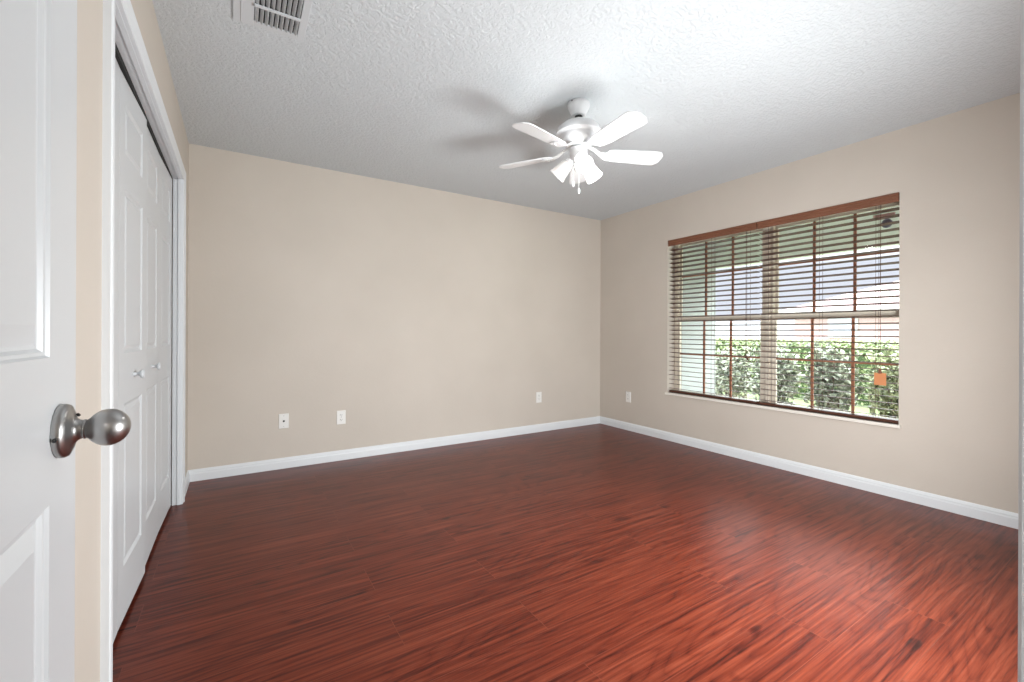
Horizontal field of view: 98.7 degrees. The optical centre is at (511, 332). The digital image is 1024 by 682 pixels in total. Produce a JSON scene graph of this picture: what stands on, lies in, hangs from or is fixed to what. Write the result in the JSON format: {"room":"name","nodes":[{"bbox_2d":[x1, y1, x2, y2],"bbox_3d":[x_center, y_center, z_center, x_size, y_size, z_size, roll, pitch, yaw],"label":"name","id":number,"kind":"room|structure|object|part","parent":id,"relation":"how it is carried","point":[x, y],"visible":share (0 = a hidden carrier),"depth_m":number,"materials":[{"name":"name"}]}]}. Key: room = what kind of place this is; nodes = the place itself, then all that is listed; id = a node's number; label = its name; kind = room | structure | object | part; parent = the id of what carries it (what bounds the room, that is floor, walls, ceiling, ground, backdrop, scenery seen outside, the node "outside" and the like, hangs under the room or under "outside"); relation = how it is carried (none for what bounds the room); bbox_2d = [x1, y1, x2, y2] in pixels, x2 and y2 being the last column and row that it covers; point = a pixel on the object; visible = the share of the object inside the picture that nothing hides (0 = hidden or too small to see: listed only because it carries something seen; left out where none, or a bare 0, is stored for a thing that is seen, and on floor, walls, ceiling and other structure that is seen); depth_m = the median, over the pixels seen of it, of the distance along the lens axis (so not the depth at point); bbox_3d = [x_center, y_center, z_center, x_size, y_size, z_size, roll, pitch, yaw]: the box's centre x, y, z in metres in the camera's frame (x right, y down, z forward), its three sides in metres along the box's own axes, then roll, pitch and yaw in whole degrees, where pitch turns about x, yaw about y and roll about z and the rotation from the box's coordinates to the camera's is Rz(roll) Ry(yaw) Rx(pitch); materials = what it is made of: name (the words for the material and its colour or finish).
{"room":"empty bedroom","nodes":[
{"label":"empty bedroom","id":0,"kind":"room"},
{"bbox_2d":[74,0,188,681],"bbox_3d":[-1.000,-0.138,0.921,0.120,2.440,5.222,0,0,-32],"label":"wall","id":1,"kind":"structure","parent":0,"point":[89,12],"depth_m":1.06,"materials":[{"name":"beige paint"}]},
{"bbox_2d":[113,58,146,642],"bbox_3d":[-1.387,0.061,1.556,0.074,1.994,0.894,0,0,-32],"label":"door","id":2,"kind":"structure","parent":1,"relation":"in","point":[130,213],"depth_m":1.69,"materials":[{"name":"grey paint"}]},
{"bbox_3d":[-1.489,0.165,1.755,0.035,0.035,0.035,0,0,-32],"label":"knob","id":3,"kind":"part","parent":2,"relation":"part of","materials":[{"name":"grey paint"}]},
{"bbox_2d":[100,0,185,681],"bbox_3d":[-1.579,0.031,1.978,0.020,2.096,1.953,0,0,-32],"label":"trim","id":4,"kind":"structure","parent":1,"relation":"attached to","point":[125,7],"depth_m":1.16,"materials":[{"name":"white"}]},
{"bbox_2d":[115,42,171,177],"bbox_3d":[-1.639,-0.949,1.939,0.041,0.022,1.810,0,0,-32],"label":"trim","id":5,"kind":"structure","parent":1,"relation":"attached to","point":[118,57],"depth_m":1.72,"materials":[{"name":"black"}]},
{"bbox_2d":[145,127,171,564],"bbox_3d":[-1.868,0.070,2.327,0.067,2.016,0.913,0,0,-32],"label":"door","id":6,"kind":"structure","parent":1,"relation":"in","point":[159,180],"depth_m":2.28,"materials":[{"name":"grey paint"}]},
{"bbox_3d":[-1.730,0.164,2.137,0.035,0.035,0.035,0,0,-32],"label":"knob","id":7,"kind":"part","parent":6,"relation":"part of","materials":[{"name":"grey paint"}]},
{"bbox_2d":[185,470,189,495],"bbox_3d":[-1.312,1.039,1.539,0.014,0.084,3.847,0,0,-32],"label":"baseboard","id":8,"kind":"structure","parent":1,"relation":"attached to","point":[187,477],"depth_m":3.02,"materials":[{"name":"white"}]},
{"bbox_2d":[188,143,600,469],"bbox_3d":[-0.645,-0.137,4.293,4.359,2.440,0.120,0,0,-32],"label":"wall","id":9,"kind":"structure","parent":0,"point":[413,312],"depth_m":3.84,"materials":[{"name":"beige paint"}]},
{"bbox_2d":[279,413,288,428],"bbox_3d":[-1.811,0.704,3.486,0.071,0.116,0.015,0,0,-32],"label":"outlet","id":10,"kind":"object","parent":9,"relation":"attached to","point":[283,418],"visible":1,"depth_m":3.49,"materials":[{"name":"white plastic"}]},
{"bbox_2d":[337,410,345,424],"bbox_3d":[-1.446,0.719,3.719,0.071,0.116,0.008,0,0,-32],"label":"wall outlet","id":11,"kind":"object","parent":9,"relation":"attached to","point":[341,415],"visible":1,"depth_m":3.72,"materials":[{"name":"white plastic"}]},
{"bbox_2d":[188,416,599,481],"bbox_3d":[-0.636,1.042,4.223,4.009,0.084,0.014,0,0,-32],"label":"baseboard","id":12,"kind":"structure","parent":9,"relation":"attached to","point":[324,457],"depth_m":3.83,"materials":[{"name":"white wood"}]},
{"bbox_2d":[536,392,541,402],"bbox_3d":[0.295,0.710,4.808,0.071,0.116,0.008,0,0,-32],"label":"wall outlet","id":13,"kind":"object","parent":9,"relation":"attached to","point":[538,394],"visible":1,"depth_m":4.80,"materials":[{"name":"white plastic"}]},
{"bbox_2d":[113,423,1017,681],"bbox_3d":[0.443,1.138,1.838,5.109,0.100,5.442,0,0,-32],"label":"floor","id":14,"kind":"structure","parent":0,"point":[599,552],"depth_m":1.96,"materials":[{"name":"brown wood"}]},
{"bbox_2d":[152,0,1019,219],"bbox_3d":[0.453,-1.412,1.838,5.109,0.120,5.442,0,0,-32],"label":"ceiling","id":15,"kind":"structure","parent":0,"point":[431,94],"depth_m":2.35,"materials":[{"name":"white paint"}]},
{"bbox_2d":[233,0,312,41],"bbox_3d":[-0.995,-1.349,1.822,0.277,0.017,0.350,0,0,-32],"label":"ceiling vent","id":16,"kind":"object","parent":15,"relation":"in","point":[288,18],"visible":1,"depth_m":1.87,"materials":[{"name":"white metal"}]},
{"bbox_2d":[499,98,662,193],"bbox_3d":[0.398,-1.082,2.556,0.998,0.542,0.976,0,0,-32],"label":"ceiling fan","id":17,"kind":"object","parent":15,"relation":"hanging from","point":[578,133],"visible":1,"depth_m":2.52,"materials":[{"name":"white metal"}]},
{"bbox_3d":[0.087,-1.057,2.740,0.356,0.033,0.129,0,0,27],"label":"blade","id":18,"kind":"part","parent":17,"relation":"part of","materials":[{"name":"white wood"}]},
{"bbox_3d":[0.151,-1.057,2.344,0.129,0.033,0.356,0,0,45],"label":"blade","id":19,"kind":"part","parent":17,"relation":"part of","materials":[{"name":"white wood"}]},
{"bbox_3d":[0.295,-0.964,2.639,0.133,0.133,0.105,0,0,10],"label":"lamp shade","id":20,"kind":"part","parent":17,"relation":"part of","materials":[{"name":"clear glass"}]},
{"bbox_3d":[0.443,-1.056,2.923,0.129,0.033,0.356,0,0,9],"label":"blade","id":21,"kind":"part","parent":17,"relation":"part of","materials":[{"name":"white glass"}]},
{"bbox_3d":[0.392,-1.196,2.586,0.262,0.084,0.262,0,0,-32],"label":"motor","id":22,"kind":"part","parent":17,"relation":"part of","materials":[{"name":"white metal"}]},
{"bbox_3d":[0.396,-0.977,2.491,0.060,0.079,0.077,0,0,-32],"label":"bulb","id":23,"kind":"part","parent":17,"relation":"part of","materials":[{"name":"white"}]},
{"bbox_3d":[0.395,-0.964,2.475,0.114,0.133,0.132,0,0,-32],"label":"lamp shade","id":24,"kind":"part","parent":17,"relation":"part of","materials":[{"name":"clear glass"}]},
{"bbox_3d":[0.477,-0.964,2.649,0.134,0.133,0.107,0,0,-32],"label":"lamp shade","id":25,"kind":"part","parent":17,"relation":"part of","materials":[{"name":"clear glass"}]},
{"bbox_3d":[0.542,-1.055,2.281,0.138,0.033,0.356,0,0,-32],"label":"blade","id":26,"kind":"part","parent":17,"relation":"part of","materials":[{"name":"white wood"}]},
{"bbox_3d":[0.728,-1.054,2.641,0.356,0.033,0.129,0,0,-9],"label":"blade","id":27,"kind":"part","parent":17,"relation":"part of","materials":[{"name":"white wood"}]},
{"bbox_2d":[681,241,715,393],"bbox_3d":[2.047,-0.006,5.616,1.611,2.640,0.150,0,0,-32],"label":"wall","id":28,"kind":"structure","parent":0,"point":[693,347],"depth_m":5.77,"materials":[{"name":"grey paint"}]},
{"bbox_2d":[600,93,1019,512],"bbox_3d":[2.534,-0.124,3.132,0.200,2.440,5.222,0,0,-32],"label":"wall","id":29,"kind":"structure","parent":0,"point":[956,176],"depth_m":2.86,"materials":[{"name":"beige paint"}]},
{"bbox_2d":[626,391,630,402],"bbox_3d":[1.298,0.720,4.906,0.008,0.116,0.071,0,0,-32],"label":"wall outlet","id":30,"kind":"object","parent":29,"relation":"attached to","point":[628,394],"visible":1,"depth_m":4.90,"materials":[{"name":"white plastic"}]},
{"bbox_2d":[665,202,900,428],"bbox_3d":[2.131,-0.138,3.714,0.178,1.587,1.887,0,0,-32],"label":"window","id":31,"kind":"structure","parent":29,"relation":"in","point":[765,382],"depth_m":3.69,"materials":[{"name":"beige wood"}]},
{"bbox_2d":[668,222,759,403],"bbox_3d":[1.847,-0.164,4.096,0.076,1.534,0.891,0,0,-32],"label":"window blind","id":32,"kind":"object","parent":31,"relation":"attached to","point":[752,226],"visible":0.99,"depth_m":4.04,"materials":[{"name":"brown wood"}]},
{"bbox_3d":[1.677,-0.152,4.387,0.055,1.473,0.002,0,0,-32],"label":"ladder cord","id":33,"kind":"part","parent":32,"relation":"part of","materials":[{"name":"brown fabric"}]},
{"bbox_3d":[1.868,-0.151,4.082,0.055,1.473,0.002,0,0,-32],"label":"ladder cord","id":34,"kind":"part","parent":32,"relation":"part of","materials":[{"name":"fabric"}]},
{"bbox_3d":[1.853,0.593,4.101,0.052,0.020,0.885,0,0,-32],"label":"rail","id":35,"kind":"part","parent":32,"relation":"part of","materials":[{"name":"brown wood"}]},
{"bbox_3d":[2.046,-0.150,3.798,0.055,1.473,0.002,0,0,-32],"label":"ladder cord","id":36,"kind":"part","parent":32,"relation":"part of","materials":[{"name":"fabric"}]},
{"bbox_3d":[1.923,0.234,4.117,0.020,0.771,0.850,0,0,-32],"label":"sash","id":37,"kind":"part","parent":31,"relation":"part of","materials":[{"name":"beige"}]},
{"bbox_3d":[1.939,-0.138,4.127,0.065,1.585,0.920,0,0,-32],"label":"frame","id":38,"kind":"part","parent":31,"relation":"part of","materials":[{"name":"beige wood"}]},
{"bbox_3d":[1.949,-0.503,4.132,0.018,0.784,0.850,0,0,-32],"label":"sash","id":39,"kind":"part","parent":31,"relation":"part of","materials":[{"name":"beige"}]},
{"bbox_3d":[2.096,0.619,3.704,0.113,0.024,1.869,0,0,-32],"label":"sill","id":40,"kind":"part","parent":31,"relation":"part of","materials":[{"name":"beige"}]},
{"bbox_2d":[757,192,899,423],"bbox_3d":[2.332,-0.162,3.314,0.084,1.534,0.931,0,0,-32],"label":"window blind","id":41,"kind":"object","parent":31,"relation":"attached to","point":[879,378],"visible":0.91,"depth_m":3.25,"materials":[{"name":"brown wood"}]},
{"bbox_3d":[2.141,-0.150,3.645,0.055,1.473,0.002,0,0,-32],"label":"ladder cord","id":42,"kind":"part","parent":41,"relation":"part of","materials":[{"name":"white fabric"}]},
{"bbox_3d":[2.340,-0.149,3.327,0.055,1.473,0.002,0,0,-32],"label":"ladder cord","id":43,"kind":"part","parent":41,"relation":"part of","materials":[{"name":"white fabric"}]},
{"bbox_3d":[2.340,0.595,3.322,0.052,0.020,0.925,0,0,-32],"label":"rail","id":44,"kind":"part","parent":41,"relation":"part of","materials":[{"name":"brown wood"}]},
{"bbox_3d":[2.523,-0.148,3.035,0.055,1.473,0.002,0,0,-32],"label":"ladder cord","id":45,"kind":"part","parent":41,"relation":"part of","materials":[{"name":"fabric"}]},
{"bbox_3d":[2.503,-0.317,2.985,0.006,1.126,0.004,0,0,-32],"label":"lift cord","id":46,"kind":"part","parent":41,"relation":"part of","materials":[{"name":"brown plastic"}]},
{"bbox_3d":[2.437,-0.136,3.332,0.065,1.585,0.915,0,0,-32],"label":"frame","id":47,"kind":"part","parent":31,"relation":"part of","materials":[{"name":"beige"}]},
{"bbox_3d":[2.420,0.236,3.323,0.020,0.771,0.845,0,0,-32],"label":"sash","id":48,"kind":"part","parent":31,"relation":"part of","materials":[{"name":"beige"}]},
{"bbox_3d":[2.446,-0.501,3.337,0.018,0.784,0.845,0,0,-32],"label":"sash","id":49,"kind":"part","parent":31,"relation":"part of","materials":[{"name":"beige"}]},
{"bbox_2d":[873,212,894,217],"bbox_3d":[2.606,-0.817,3.076,0.001,0.030,0.125,0,0,-32],"label":"label","id":50,"kind":"object","parent":31,"relation":"attached to","point":[891,213],"visible":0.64,"depth_m":3.07,"materials":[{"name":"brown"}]},
{"bbox_2d":[882,219,892,227],"bbox_3d":[2.614,-0.761,3.063,0.001,0.064,0.064,0,0,-32],"label":"window sticker","id":51,"kind":"object","parent":31,"relation":"attached to","point":[885,220],"visible":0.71,"depth_m":3.06,"materials":[{"name":"grey plastic"}]},
{"bbox_2d":[600,416,1017,528],"bbox_3d":[2.074,1.052,3.658,0.014,0.084,3.847,0,0,-32],"label":"baseboard","id":52,"kind":"structure","parent":29,"relation":"attached to","point":[981,512],"depth_m":3.15,"materials":[{"name":"white wood"}]},
{"bbox_3d":[1.446,-0.128,0.904,4.009,2.440,0.150,0,0,-32],"label":"wall","id":53,"kind":"structure","parent":0,"visible":0},
{"bbox_2d":[0,0,130,681],"bbox_3d":[-0.401,0.063,0.308,0.106,2.018,0.775,0,0,-32],"label":"door","id":54,"kind":"structure","parent":53,"relation":"in","point":[41,427],"depth_m":0.53,"materials":[{"name":"grey paint"}]},
{"bbox_3d":[-0.546,0.128,0.594,0.048,0.049,0.049,0,0,-32],"label":"knob","id":55,"kind":"part","parent":54,"relation":"part of","materials":[{"name":"silver metal"}]},
{"bbox_2d":[1018,0,1023,681],"bbox_3d":[0.127,0.035,0.180,0.854,2.104,0.020,0,0,-32],"label":"trim","id":56,"kind":"structure","parent":53,"relation":"attached to","point":[1021,226],"depth_m":0.38,"materials":[{"name":"white"}]},
{"label":"outside","id":57,"kind":"structure","parent":0,"visible":0},
{"bbox_2d":[715,388,888,415],"bbox_3d":[23.366,1.450,32.318,66.091,0.100,90.000,0,0,-32],"label":"ground","id":58,"kind":"structure","parent":57,"point":[858,408],"depth_m":8.12,"materials":[{"name":"beige concrete"}]},
{"bbox_2d":[715,320,794,345],"bbox_3d":[11.823,0.318,32.288,0.400,2.070,18.000,0,0,-32],"label":"wall","id":59,"kind":"structure","parent":58,"relation":"on","point":[779,327],"depth_m":27.31,"materials":[{"name":"white paint"}]},
{"bbox_2d":[715,337,898,405],"bbox_3d":[6.416,0.755,8.982,1.437,1.321,12.173,0,0,-32],"label":"hedge","id":60,"kind":"object","parent":58,"relation":"on","point":[862,397],"visible":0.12,"depth_m":8.86,"materials":[{"name":"green plant"}]},
{"bbox_2d":[779,280,898,347],"bbox_3d":[23.806,-0.809,15.660,10.030,4.420,22.300,0,0,-32],"label":"house","id":61,"kind":"structure","parent":58,"relation":"on","point":[889,286],"depth_m":20.41,"materials":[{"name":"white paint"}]},
{"bbox_3d":[15.412,-0.302,20.495,0.010,0.940,1.040,0,0,-32],"label":"pane","id":62,"kind":"part","parent":61,"relation":"part of","materials":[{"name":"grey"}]},
{"bbox_3d":[4.773,1.310,4.759,1.650,0.030,9.000,0,0,-32],"label":"bed","id":63,"kind":"object","parent":58,"relation":"on","visible":0},
{"bbox_2d":[715,346,755,397],"bbox_3d":[3.364,0.761,6.797,0.765,1.124,0.760,0,0,-32],"label":"shrub","id":64,"kind":"object","parent":63,"relation":"on","point":[737,368],"visible":0.66,"depth_m":6.65,"materials":[{"name":"green plant"}]},
{"bbox_2d":[747,345,800,404],"bbox_3d":[3.682,0.734,6.179,0.827,1.180,0.647,0,0,-32],"label":"shrub","id":65,"kind":"object","parent":63,"relation":"on","point":[780,389],"visible":0.52,"depth_m":6.05,"materials":[{"name":"green plant"}]},
{"bbox_2d":[797,342,865,411],"bbox_3d":[4.071,0.711,5.599,0.756,1.228,0.701,0,0,-1],"label":"shrub","id":66,"kind":"object","parent":63,"relation":"on","point":[839,370],"visible":0.73,"depth_m":5.51,"materials":[{"name":"green plant"}]},
{"bbox_2d":[861,346,898,418],"bbox_3d":[4.459,0.730,5.067,0.777,1.195,0.694,0,0,-32],"label":"shrub","id":67,"kind":"object","parent":63,"relation":"on","point":[891,392],"visible":0.37,"depth_m":5.01,"materials":[{"name":"green plant"}]},
{"bbox_3d":[3.922,-1.378,2.893,1.891,0.120,6.750,0,0,-32],"label":"ceiling","id":68,"kind":"structure","parent":0,"visible":0},
{"bbox_2d":[716,206,898,268],"bbox_3d":[4.616,-1.108,3.328,0.250,0.415,6.750,0,0,-32],"label":"beam","id":69,"kind":"structure","parent":68,"relation":"attached to","point":[896,211],"depth_m":4.96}
]}

